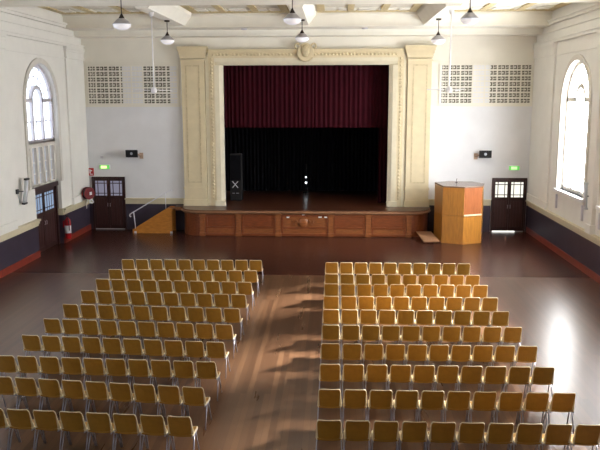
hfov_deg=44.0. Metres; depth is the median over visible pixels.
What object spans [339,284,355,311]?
chair
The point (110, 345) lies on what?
chair
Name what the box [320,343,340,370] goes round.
chair
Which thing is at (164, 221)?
steps
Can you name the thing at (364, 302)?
chair
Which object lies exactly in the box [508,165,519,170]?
exit sign
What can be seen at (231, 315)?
chair
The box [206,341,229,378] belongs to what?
chair
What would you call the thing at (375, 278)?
chair
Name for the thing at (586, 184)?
wall heater
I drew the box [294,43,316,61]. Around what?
trim
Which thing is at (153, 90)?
ceiling fan
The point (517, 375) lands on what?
chair
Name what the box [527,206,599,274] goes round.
trim
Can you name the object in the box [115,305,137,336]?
chair
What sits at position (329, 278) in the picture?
chair
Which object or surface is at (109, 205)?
door
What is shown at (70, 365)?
chair
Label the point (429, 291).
chair
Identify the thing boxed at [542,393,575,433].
chair
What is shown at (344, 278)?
chair
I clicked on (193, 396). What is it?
chair
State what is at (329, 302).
chair
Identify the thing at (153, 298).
chair
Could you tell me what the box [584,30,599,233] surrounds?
pilaster
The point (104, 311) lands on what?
chair
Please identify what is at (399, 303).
chair
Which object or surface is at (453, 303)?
chair
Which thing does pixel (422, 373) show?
chair
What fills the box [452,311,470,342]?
chair
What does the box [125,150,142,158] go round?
wall speaker
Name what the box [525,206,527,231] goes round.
trim
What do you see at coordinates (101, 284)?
chair
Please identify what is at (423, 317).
chair
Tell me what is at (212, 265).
chair
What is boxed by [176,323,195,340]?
chair
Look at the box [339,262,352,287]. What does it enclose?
chair
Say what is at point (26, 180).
wall heater
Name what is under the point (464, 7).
ceiling
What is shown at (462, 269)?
chair
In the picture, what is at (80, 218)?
trim
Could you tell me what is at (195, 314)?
chair
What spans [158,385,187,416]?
chair
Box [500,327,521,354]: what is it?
chair
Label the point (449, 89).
ceiling fan
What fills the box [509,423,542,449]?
chair
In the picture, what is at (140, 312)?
chair
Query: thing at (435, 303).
chair
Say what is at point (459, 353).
chair
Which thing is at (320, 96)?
valance
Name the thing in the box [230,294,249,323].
chair
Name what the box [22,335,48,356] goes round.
chair
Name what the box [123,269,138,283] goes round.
chair
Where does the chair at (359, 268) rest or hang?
on the floor
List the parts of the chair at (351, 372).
edge trim, backrest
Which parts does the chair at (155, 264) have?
backrest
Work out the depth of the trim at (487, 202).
32.39 m
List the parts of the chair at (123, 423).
backrest, edge trim, seat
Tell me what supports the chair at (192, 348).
on the floor
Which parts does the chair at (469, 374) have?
seat, edge trim, backrest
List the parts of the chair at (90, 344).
backrest, edge trim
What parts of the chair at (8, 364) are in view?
backrest, edge trim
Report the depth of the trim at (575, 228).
26.67 m
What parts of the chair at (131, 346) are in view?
backrest, edge trim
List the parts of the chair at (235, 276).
backrest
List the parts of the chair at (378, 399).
edge trim, backrest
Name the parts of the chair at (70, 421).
backrest, edge trim, seat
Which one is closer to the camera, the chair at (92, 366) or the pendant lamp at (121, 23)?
the chair at (92, 366)
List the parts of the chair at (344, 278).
backrest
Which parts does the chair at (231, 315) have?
backrest, edge trim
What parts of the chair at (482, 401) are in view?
seat, edge trim, backrest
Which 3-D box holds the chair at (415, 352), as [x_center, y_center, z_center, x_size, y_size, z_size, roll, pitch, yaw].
[2.438,2.823,15.600,0.446,0.817,0.509,0,10,3]
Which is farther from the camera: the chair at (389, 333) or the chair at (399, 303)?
the chair at (399, 303)
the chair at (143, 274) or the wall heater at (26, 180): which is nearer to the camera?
the chair at (143, 274)
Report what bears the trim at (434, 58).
attached to the wall at (456, 133)
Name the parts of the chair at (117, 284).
backrest, edge trim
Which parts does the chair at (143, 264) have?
backrest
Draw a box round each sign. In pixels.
[89,168,93,175]
[99,164,109,168]
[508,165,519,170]
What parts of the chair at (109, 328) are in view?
backrest, edge trim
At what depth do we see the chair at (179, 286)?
20.76 m
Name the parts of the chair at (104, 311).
backrest, edge trim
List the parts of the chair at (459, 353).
edge trim, backrest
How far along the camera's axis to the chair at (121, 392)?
13.37 m
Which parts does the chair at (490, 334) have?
backrest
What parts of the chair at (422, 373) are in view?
edge trim, backrest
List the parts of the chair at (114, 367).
backrest, edge trim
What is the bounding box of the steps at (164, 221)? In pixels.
[129,189,175,232]
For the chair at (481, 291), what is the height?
0.817 m
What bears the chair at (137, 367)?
on the floor
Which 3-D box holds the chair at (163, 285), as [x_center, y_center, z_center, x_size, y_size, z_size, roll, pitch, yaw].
[-3.760,1.903,21.021,0.446,0.817,0.509,1,10,5]
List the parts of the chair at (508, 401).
seat, edge trim, backrest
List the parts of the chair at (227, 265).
backrest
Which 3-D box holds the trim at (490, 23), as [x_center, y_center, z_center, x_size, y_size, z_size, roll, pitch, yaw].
[0.192,-8.225,30.461,19.440,0.840,2.180,0,10,3]
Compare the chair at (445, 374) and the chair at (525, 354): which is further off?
the chair at (525, 354)
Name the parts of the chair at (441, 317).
edge trim, backrest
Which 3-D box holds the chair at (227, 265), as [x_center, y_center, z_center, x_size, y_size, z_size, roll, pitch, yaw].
[-2.288,1.457,23.601,0.446,0.817,0.509,0,10,2]
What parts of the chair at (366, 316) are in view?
edge trim, backrest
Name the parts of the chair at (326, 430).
seat, backrest, edge trim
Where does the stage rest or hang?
on the floor
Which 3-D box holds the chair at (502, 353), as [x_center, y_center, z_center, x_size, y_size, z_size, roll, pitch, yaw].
[4.237,2.834,15.518,0.446,0.817,0.509,0,10,3]
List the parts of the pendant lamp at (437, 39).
lamp shade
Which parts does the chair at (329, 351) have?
backrest, edge trim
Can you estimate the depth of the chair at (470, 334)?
16.58 m
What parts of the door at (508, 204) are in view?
plank panel, glass pane, plank panel, glass pane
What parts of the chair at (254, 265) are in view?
backrest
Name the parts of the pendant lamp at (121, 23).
lamp shade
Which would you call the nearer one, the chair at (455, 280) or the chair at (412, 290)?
the chair at (412, 290)
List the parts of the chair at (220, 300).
backrest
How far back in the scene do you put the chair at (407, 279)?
21.41 m
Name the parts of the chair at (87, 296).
backrest, edge trim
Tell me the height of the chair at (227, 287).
0.817 m
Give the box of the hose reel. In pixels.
[82,187,94,208]
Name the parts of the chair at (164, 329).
backrest, edge trim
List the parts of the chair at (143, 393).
backrest, edge trim, seat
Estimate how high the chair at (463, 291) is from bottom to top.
0.817 m
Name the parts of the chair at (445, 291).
backrest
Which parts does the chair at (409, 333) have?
backrest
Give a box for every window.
[23,58,63,190]
[553,54,591,220]
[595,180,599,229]
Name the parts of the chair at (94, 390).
backrest, edge trim, seat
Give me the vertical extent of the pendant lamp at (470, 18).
0.810 m
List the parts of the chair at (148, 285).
backrest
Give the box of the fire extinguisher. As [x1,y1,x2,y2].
[63,214,71,238]
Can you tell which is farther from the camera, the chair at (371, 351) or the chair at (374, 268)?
the chair at (374, 268)
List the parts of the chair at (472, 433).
seat, edge trim, backrest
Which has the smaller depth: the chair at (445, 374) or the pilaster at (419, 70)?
the chair at (445, 374)
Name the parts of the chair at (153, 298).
backrest, edge trim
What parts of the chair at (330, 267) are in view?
backrest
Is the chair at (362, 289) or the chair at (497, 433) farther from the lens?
the chair at (362, 289)
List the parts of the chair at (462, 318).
edge trim, backrest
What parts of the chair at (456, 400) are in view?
seat, edge trim, backrest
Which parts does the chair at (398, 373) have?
seat, edge trim, backrest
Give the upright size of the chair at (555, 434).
0.817 m
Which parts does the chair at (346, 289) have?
backrest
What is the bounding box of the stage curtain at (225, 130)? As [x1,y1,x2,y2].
[225,130,226,200]
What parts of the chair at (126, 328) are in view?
backrest, edge trim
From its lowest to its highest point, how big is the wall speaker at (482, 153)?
0.408 m
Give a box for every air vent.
[86,65,178,104]
[438,63,532,104]
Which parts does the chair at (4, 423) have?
backrest, edge trim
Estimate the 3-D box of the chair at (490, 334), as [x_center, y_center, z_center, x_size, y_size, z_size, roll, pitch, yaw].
[4.295,2.620,16.765,0.446,0.817,0.509,0,10,3]
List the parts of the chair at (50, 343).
backrest, edge trim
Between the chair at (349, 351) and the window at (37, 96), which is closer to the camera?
the chair at (349, 351)
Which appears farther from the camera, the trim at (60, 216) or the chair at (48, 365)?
the trim at (60, 216)
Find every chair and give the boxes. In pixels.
[0,355,24,377]
[0,376,26,408]
[0,408,19,449]
[7,408,44,449]
[15,377,49,409]
[17,356,45,378]
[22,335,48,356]
[33,410,70,449]
[38,378,71,411]
[39,356,67,388]
[42,335,67,356]
[43,318,66,345]
[59,411,95,449]
[61,357,89,386]
[61,379,94,421]
[62,304,80,328]
[62,319,85,352]
[62,336,87,366]
[80,290,97,318]
[80,304,98,335]
[81,319,103,353]
[82,337,107,367]
[83,358,110,390]
[85,381,117,421]
[86,412,121,449]
[96,279,111,305]
[97,290,115,319]
[98,305,118,335]
[100,320,122,353]
[102,338,127,366]
[105,358,133,389]
[108,269,126,287]
[109,382,140,419]
[111,279,130,304]
[113,291,133,320]
[113,413,147,449]
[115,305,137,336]
[119,321,143,348]
[122,259,137,275]
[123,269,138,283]
[123,338,148,365]
[127,279,145,304]
[128,359,155,389]
[130,291,150,320]
[133,306,151,337]
[133,383,164,416]
[136,259,149,275]
[138,269,153,286]
[138,321,157,347]
[140,414,173,449]
[142,280,158,300]
[143,339,167,367]
[146,292,163,321]
[150,259,163,276]
[150,360,176,389]
[151,306,170,337]
[153,270,168,283]
[157,322,176,346]
[158,280,173,306]
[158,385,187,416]
[163,292,180,321]
[164,259,177,271]
[164,340,186,360]
[167,415,199,449]
[168,270,183,281]
[169,307,188,338]
[173,360,198,386]
[174,280,189,306]
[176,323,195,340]
[178,260,192,270]
[180,293,197,321]
[182,386,211,429]
[183,270,198,281]
[185,341,207,361]
[187,307,206,338]
[190,281,205,308]
[192,260,206,284]
[196,323,216,341]
[196,361,221,400]
[197,293,213,322]
[198,270,213,296]
[205,281,221,308]
[205,308,224,323]
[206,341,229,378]
[207,260,220,270]
[213,270,228,296]
[213,294,230,323]
[215,324,237,358]
[220,260,234,284]
[221,281,237,308]
[224,308,243,339]
[228,270,243,294]
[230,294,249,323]
[235,260,248,270]
[238,282,254,309]
[244,270,259,296]
[249,260,263,284]
[316,420,341,449]
[317,389,341,424]
[319,364,340,390]
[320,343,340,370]
[321,325,339,344]
[322,309,339,328]
[323,296,339,325]
[324,274,338,284]
[324,284,338,296]
[325,262,338,278]
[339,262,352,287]
[339,274,353,300]
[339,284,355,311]
[340,296,356,325]
[340,309,358,341]
[340,325,359,356]
[341,343,361,379]
[341,364,363,403]
[342,389,366,431]
[343,420,370,449]
[354,263,367,275]
[355,274,369,295]
[356,284,371,309]
[358,296,373,311]
[359,310,376,341]
[361,325,379,345]
[363,344,383,365]
[365,364,387,389]
[367,390,392,420]
[368,263,381,273]
[370,274,384,286]
[370,421,398,449]
[372,284,387,296]
[375,296,391,325]
[377,310,395,341]
[380,325,399,343]
[382,263,396,273]
[384,344,404,364]
[386,274,400,286]
[387,365,410,390]
[388,284,404,296]
[392,297,409,325]
[392,390,417,421]
[396,310,414,341]
[397,263,410,274]
[398,421,426,449]
[400,326,419,344]
[401,274,416,286]
[405,284,420,296]
[405,344,426,364]
[409,297,426,325]
[411,263,425,274]
[411,365,434,390]
[414,310,432,341]
[417,275,431,286]
[418,390,443,421]
[420,326,439,344]
[421,284,437,297]
[426,263,440,274]
[426,344,448,365]
[426,422,455,449]
[427,297,444,325]
[432,275,447,286]
[433,310,451,342]
[434,365,458,390]
[438,285,454,312]
[440,326,460,344]
[441,263,455,288]
[442,391,469,422]
[444,297,462,327]
[448,275,463,301]
[448,345,470,365]
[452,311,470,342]
[453,422,484,449]
[454,285,470,297]
[455,263,469,274]
[456,366,481,391]
[460,326,480,344]
[462,297,479,326]
[464,275,479,299]
[467,391,496,422]
[470,311,489,342]
[470,345,492,365]
[471,285,487,313]
[479,366,505,391]
[480,297,497,326]
[480,327,501,344]
[481,423,513,449]
[489,311,508,343]
[491,345,514,366]
[492,392,522,424]
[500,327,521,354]
[503,366,530,397]
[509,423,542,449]
[513,346,536,375]
[517,392,548,426]
[525,367,554,397]
[537,424,571,449]
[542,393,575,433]
[566,424,599,449]
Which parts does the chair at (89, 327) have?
backrest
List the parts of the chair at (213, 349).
backrest, edge trim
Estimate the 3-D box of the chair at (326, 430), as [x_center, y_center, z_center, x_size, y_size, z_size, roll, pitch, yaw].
[0.470,3.441,12.023,0.446,0.817,0.509,0,10,3]
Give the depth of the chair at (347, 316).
17.92 m
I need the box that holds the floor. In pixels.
[0,229,599,449]
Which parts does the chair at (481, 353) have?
edge trim, backrest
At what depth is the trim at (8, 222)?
24.44 m
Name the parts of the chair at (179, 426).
backrest, edge trim, seat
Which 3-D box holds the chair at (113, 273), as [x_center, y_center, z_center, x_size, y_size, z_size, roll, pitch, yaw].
[-5.499,1.675,22.364,0.446,0.817,0.509,0,10,3]
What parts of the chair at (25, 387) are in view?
backrest, edge trim, seat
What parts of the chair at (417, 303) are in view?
backrest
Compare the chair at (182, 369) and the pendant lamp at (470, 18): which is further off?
the pendant lamp at (470, 18)
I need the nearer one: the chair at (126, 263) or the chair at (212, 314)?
the chair at (212, 314)
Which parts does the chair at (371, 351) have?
edge trim, backrest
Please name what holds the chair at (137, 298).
on the floor
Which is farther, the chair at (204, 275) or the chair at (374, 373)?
the chair at (204, 275)
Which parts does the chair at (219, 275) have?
backrest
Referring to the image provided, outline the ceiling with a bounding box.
[40,3,570,13]
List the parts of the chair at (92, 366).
backrest, edge trim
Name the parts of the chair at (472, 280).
backrest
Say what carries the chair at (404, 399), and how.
on the floor
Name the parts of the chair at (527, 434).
seat, edge trim, backrest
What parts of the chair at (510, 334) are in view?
edge trim, backrest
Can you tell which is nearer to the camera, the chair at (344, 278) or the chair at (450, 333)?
the chair at (450, 333)
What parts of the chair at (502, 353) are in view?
edge trim, backrest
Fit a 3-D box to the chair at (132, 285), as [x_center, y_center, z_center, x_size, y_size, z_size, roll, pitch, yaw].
[-4.657,1.890,21.105,0.446,0.817,0.509,1,10,5]
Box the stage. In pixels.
[174,190,430,236]
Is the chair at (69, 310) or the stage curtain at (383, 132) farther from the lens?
the stage curtain at (383, 132)
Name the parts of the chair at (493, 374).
seat, edge trim, backrest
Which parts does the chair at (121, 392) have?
backrest, edge trim, seat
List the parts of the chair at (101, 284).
backrest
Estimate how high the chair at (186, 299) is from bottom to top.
0.817 m
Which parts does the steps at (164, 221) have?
handrail, panel, panel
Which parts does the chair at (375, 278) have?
backrest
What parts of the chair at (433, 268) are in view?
backrest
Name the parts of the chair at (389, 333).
backrest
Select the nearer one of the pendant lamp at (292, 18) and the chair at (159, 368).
the chair at (159, 368)
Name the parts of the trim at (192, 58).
panel moulding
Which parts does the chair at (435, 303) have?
backrest, edge trim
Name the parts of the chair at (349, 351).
backrest, edge trim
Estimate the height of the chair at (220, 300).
0.817 m
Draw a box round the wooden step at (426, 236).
[416,231,439,242]
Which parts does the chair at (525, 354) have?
seat, edge trim, backrest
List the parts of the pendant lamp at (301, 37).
lamp shade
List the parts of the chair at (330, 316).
backrest, edge trim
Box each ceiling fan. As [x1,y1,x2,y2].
[134,12,171,92]
[427,10,462,92]
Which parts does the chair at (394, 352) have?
edge trim, backrest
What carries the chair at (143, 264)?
on the floor
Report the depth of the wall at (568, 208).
27.07 m
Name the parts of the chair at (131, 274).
backrest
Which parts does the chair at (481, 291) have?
edge trim, backrest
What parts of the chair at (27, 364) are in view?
backrest, edge trim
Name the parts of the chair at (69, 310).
backrest, edge trim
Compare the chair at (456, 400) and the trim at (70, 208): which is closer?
the chair at (456, 400)
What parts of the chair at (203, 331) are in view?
backrest, edge trim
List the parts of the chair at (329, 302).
backrest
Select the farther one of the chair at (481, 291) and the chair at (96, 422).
the chair at (481, 291)
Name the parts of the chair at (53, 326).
backrest, edge trim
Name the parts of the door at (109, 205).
glass pane, plank panel, glass pane, plank panel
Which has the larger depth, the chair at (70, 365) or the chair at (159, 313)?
the chair at (159, 313)
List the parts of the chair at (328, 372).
backrest, edge trim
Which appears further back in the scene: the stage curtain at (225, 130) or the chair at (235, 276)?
the stage curtain at (225, 130)
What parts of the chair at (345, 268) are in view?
backrest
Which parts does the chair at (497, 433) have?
seat, edge trim, backrest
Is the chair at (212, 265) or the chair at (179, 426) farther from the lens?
the chair at (212, 265)
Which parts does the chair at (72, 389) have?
backrest, edge trim, seat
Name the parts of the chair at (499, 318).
edge trim, backrest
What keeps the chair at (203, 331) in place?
on the floor
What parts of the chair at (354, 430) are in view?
seat, backrest, edge trim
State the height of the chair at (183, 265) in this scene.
0.817 m
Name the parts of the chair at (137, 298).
backrest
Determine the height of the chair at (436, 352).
0.817 m
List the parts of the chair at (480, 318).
edge trim, backrest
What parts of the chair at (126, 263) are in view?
backrest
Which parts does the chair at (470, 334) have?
backrest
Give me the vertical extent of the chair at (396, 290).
0.817 m
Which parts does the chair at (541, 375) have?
seat, edge trim, backrest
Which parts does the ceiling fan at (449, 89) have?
motor, rod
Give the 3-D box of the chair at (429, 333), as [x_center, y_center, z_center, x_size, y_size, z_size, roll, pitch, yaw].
[2.946,2.612,16.827,0.446,0.817,0.509,0,10,3]
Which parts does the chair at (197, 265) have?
backrest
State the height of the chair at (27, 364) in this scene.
0.817 m
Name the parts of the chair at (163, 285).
backrest, edge trim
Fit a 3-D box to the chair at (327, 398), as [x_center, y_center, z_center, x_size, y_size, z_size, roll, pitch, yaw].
[0.528,3.228,13.264,0.446,0.817,0.509,0,10,3]
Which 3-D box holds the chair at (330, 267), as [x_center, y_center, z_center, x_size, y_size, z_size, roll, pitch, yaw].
[0.992,1.516,23.223,0.446,0.817,0.509,0,10,3]
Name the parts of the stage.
panel, panel, panel, edge moulding, panel, panel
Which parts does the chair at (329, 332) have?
backrest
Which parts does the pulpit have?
panel, panel, panel, panel, panel, panel, panel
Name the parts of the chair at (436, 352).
edge trim, backrest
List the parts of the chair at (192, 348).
backrest, edge trim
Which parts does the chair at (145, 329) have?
backrest, edge trim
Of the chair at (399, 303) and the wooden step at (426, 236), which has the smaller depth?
the chair at (399, 303)
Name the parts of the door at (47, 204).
glass pane, plank panel, glass pane, plank panel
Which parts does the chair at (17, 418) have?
leg, backrest, edge trim, seat, leg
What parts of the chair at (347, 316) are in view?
backrest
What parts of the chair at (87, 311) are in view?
backrest, edge trim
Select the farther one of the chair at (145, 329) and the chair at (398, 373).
the chair at (145, 329)
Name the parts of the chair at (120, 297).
backrest, edge trim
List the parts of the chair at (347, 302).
backrest, edge trim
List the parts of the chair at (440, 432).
seat, edge trim, backrest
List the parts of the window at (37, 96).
glass, frame, transom panel, glass, frame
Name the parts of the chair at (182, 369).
backrest, edge trim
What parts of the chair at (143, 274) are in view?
backrest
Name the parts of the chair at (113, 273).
backrest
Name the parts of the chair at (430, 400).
seat, edge trim, backrest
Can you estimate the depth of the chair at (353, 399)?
13.04 m
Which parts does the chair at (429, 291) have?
backrest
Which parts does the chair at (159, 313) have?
backrest, edge trim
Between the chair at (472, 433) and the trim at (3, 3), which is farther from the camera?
the trim at (3, 3)
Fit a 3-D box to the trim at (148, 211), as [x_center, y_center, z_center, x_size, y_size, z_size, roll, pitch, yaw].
[-6.218,-0.374,33.201,3.160,1.180,0.030,0,10,3]
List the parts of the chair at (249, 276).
backrest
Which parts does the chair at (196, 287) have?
backrest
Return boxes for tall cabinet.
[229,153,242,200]
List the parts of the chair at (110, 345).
backrest, edge trim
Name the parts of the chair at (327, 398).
backrest, edge trim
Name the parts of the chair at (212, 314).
backrest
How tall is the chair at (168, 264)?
0.817 m
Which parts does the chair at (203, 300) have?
backrest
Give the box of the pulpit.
[434,179,483,244]
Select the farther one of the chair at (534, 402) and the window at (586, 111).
the window at (586, 111)
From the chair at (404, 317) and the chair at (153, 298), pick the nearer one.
the chair at (404, 317)
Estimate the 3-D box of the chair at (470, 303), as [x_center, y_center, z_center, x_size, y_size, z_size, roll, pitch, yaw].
[4.407,2.204,19.186,0.446,0.817,0.509,0,10,3]
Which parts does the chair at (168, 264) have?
backrest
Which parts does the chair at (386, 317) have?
backrest, edge trim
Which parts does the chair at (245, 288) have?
backrest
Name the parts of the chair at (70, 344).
backrest, edge trim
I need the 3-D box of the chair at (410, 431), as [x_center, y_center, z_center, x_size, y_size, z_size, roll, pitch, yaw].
[1.818,3.449,11.962,0.446,0.817,0.509,0,10,3]
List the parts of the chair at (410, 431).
seat, edge trim, backrest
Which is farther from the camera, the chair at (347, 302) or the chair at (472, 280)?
the chair at (472, 280)
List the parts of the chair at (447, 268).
backrest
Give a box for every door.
[32,181,60,251]
[91,177,126,229]
[490,178,526,231]
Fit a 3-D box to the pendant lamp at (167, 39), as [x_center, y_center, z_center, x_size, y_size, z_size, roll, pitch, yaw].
[-4.907,-7.115,27.447,0.530,0.870,0.530,0,10,3]
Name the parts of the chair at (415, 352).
edge trim, backrest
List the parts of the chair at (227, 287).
backrest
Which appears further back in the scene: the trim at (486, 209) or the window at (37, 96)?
the trim at (486, 209)
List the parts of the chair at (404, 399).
seat, edge trim, backrest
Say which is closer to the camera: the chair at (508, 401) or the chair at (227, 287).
the chair at (508, 401)
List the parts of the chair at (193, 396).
backrest, edge trim, seat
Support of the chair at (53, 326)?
on the floor
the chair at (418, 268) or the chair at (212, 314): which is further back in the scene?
the chair at (418, 268)
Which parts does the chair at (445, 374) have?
edge trim, backrest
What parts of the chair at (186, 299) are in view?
backrest, edge trim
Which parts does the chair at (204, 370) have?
backrest, edge trim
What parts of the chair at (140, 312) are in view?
backrest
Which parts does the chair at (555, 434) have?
seat, edge trim, backrest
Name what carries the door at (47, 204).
in the wall at (16, 63)
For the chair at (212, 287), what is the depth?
20.68 m
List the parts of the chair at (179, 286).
backrest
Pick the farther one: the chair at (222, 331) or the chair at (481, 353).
the chair at (222, 331)
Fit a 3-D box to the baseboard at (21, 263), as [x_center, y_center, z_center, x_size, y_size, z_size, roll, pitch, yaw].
[-10.395,3.650,12.589,0.060,0.240,30.600,0,10,3]
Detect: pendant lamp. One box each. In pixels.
[112,0,131,29]
[160,20,174,44]
[283,0,301,24]
[295,19,308,41]
[431,18,444,43]
[460,0,478,24]
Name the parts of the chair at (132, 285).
backrest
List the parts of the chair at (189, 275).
backrest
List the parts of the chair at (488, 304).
backrest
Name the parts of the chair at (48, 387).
backrest, edge trim, seat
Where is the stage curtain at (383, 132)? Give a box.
[378,127,387,202]
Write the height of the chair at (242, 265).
0.817 m
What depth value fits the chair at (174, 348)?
15.68 m
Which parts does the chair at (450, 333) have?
backrest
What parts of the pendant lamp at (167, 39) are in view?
lamp shade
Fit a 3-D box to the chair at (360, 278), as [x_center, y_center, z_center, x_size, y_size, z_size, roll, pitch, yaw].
[1.822,1.776,21.702,0.446,0.817,0.509,0,10,3]
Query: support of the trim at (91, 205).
attached to the wall at (456, 133)
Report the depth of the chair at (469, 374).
14.17 m
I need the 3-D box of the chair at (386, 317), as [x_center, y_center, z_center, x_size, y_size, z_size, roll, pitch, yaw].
[2.104,2.397,18.082,0.446,0.817,0.509,0,10,3]
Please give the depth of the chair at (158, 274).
22.07 m
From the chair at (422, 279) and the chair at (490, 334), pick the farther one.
the chair at (422, 279)
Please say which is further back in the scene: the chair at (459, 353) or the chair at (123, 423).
the chair at (459, 353)
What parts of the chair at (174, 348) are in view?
backrest, edge trim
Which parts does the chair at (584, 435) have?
seat, edge trim, backrest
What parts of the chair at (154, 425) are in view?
backrest, edge trim, seat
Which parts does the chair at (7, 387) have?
backrest, edge trim, seat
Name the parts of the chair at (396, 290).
backrest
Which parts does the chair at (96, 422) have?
backrest, edge trim, seat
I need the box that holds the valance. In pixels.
[223,65,388,127]
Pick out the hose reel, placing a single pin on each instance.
(88, 193)
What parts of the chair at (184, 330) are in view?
backrest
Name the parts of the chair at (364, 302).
backrest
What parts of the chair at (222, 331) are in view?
backrest, edge trim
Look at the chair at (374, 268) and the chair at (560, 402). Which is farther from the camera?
the chair at (374, 268)
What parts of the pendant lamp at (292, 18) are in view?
lamp shade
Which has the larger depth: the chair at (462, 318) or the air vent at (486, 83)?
the air vent at (486, 83)
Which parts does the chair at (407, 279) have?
backrest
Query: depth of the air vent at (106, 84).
32.25 m
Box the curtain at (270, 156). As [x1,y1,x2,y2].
[225,127,298,190]
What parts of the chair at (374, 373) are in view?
backrest, edge trim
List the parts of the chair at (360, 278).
backrest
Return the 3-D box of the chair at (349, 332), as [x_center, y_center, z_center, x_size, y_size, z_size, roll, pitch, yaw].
[1.148,2.601,16.909,0.446,0.817,0.509,0,10,3]
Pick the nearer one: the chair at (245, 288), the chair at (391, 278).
the chair at (245, 288)
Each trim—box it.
[0,0,599,6]
[0,7,83,58]
[0,33,17,235]
[0,219,40,241]
[0,226,39,270]
[58,208,63,214]
[59,215,63,242]
[61,11,552,37]
[63,46,89,204]
[63,199,89,214]
[63,204,89,236]
[83,59,180,106]
[90,204,93,228]
[125,198,184,203]
[126,204,184,229]
[135,5,190,25]
[176,46,208,205]
[205,48,407,206]
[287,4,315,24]
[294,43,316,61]
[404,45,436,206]
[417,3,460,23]
[427,205,490,231]
[428,199,490,205]
[433,58,533,106]
[525,200,599,245]
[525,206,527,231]
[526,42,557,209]
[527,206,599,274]
[533,2,599,55]
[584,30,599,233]
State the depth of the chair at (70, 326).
17.18 m
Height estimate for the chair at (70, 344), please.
0.817 m
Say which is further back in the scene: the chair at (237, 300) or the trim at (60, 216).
the trim at (60, 216)
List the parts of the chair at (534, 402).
seat, edge trim, backrest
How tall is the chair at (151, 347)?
0.817 m
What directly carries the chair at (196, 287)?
on the floor
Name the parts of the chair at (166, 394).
backrest, edge trim, seat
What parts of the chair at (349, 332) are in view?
backrest, edge trim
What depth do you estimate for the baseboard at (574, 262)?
26.89 m
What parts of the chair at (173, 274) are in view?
backrest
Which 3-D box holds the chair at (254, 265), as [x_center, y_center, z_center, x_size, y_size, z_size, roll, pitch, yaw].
[-1.388,1.461,23.568,0.446,0.817,0.509,0,10,2]
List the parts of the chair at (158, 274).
backrest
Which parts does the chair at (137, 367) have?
backrest, edge trim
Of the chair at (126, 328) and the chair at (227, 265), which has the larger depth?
the chair at (227, 265)
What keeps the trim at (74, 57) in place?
attached to the wall at (16, 63)
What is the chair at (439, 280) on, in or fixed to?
on the floor
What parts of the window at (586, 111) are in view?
sill, frame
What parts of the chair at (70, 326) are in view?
backrest, edge trim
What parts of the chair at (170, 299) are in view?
backrest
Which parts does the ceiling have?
panel, panel, panel, panel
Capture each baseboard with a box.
[0,250,40,278]
[64,224,90,242]
[526,227,599,283]
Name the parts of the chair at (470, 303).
edge trim, backrest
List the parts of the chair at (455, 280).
backrest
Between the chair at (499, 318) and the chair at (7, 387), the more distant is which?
the chair at (499, 318)
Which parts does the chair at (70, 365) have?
backrest, edge trim, seat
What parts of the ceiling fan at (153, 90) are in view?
rod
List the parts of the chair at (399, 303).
backrest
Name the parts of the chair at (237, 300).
backrest, edge trim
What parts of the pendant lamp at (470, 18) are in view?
lamp shade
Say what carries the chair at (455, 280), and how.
on the floor
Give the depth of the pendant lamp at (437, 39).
26.89 m
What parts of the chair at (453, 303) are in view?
edge trim, backrest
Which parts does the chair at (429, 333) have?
backrest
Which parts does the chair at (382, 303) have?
edge trim, backrest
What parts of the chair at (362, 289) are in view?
backrest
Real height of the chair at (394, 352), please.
0.817 m
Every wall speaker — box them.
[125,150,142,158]
[474,150,491,158]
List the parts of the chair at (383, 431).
seat, edge trim, backrest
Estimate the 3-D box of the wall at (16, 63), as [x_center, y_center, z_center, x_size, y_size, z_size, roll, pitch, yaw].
[-10.437,-1.362,14.716,0.280,9.400,36.480,0,10,3]
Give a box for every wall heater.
[15,178,29,204]
[583,182,588,209]
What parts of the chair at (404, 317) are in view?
edge trim, backrest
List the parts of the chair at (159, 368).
backrest, edge trim, seat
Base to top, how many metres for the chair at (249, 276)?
0.817 m
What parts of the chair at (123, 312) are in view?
backrest, edge trim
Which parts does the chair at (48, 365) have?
backrest, edge trim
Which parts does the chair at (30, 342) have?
backrest, edge trim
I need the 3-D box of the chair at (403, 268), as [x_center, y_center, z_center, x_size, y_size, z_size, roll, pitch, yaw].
[3.239,1.530,23.121,0.446,0.817,0.509,0,10,3]
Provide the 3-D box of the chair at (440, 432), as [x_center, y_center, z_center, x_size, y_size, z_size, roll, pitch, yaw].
[2.268,3.452,11.941,0.446,0.817,0.509,0,10,3]
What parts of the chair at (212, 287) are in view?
backrest, edge trim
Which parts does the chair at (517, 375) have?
seat, edge trim, backrest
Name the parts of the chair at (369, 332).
edge trim, backrest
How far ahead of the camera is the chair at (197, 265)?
23.42 m
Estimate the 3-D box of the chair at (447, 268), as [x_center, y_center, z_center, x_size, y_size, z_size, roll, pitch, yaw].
[4.588,1.538,23.059,0.446,0.817,0.509,0,10,3]
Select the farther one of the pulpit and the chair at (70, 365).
the pulpit
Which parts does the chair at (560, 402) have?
seat, edge trim, backrest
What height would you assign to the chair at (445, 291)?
0.817 m
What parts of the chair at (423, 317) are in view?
edge trim, backrest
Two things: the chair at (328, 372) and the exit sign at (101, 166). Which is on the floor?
the chair at (328, 372)
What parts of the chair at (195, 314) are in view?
backrest, edge trim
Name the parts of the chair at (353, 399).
edge trim, seat, backrest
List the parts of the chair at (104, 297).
backrest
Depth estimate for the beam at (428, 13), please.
26.21 m
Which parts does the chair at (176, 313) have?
backrest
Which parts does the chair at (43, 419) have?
backrest, edge trim, seat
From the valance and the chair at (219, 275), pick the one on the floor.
the chair at (219, 275)
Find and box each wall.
[0,7,80,225]
[81,36,536,231]
[537,2,599,236]
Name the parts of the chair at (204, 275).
backrest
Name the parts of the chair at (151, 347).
backrest, edge trim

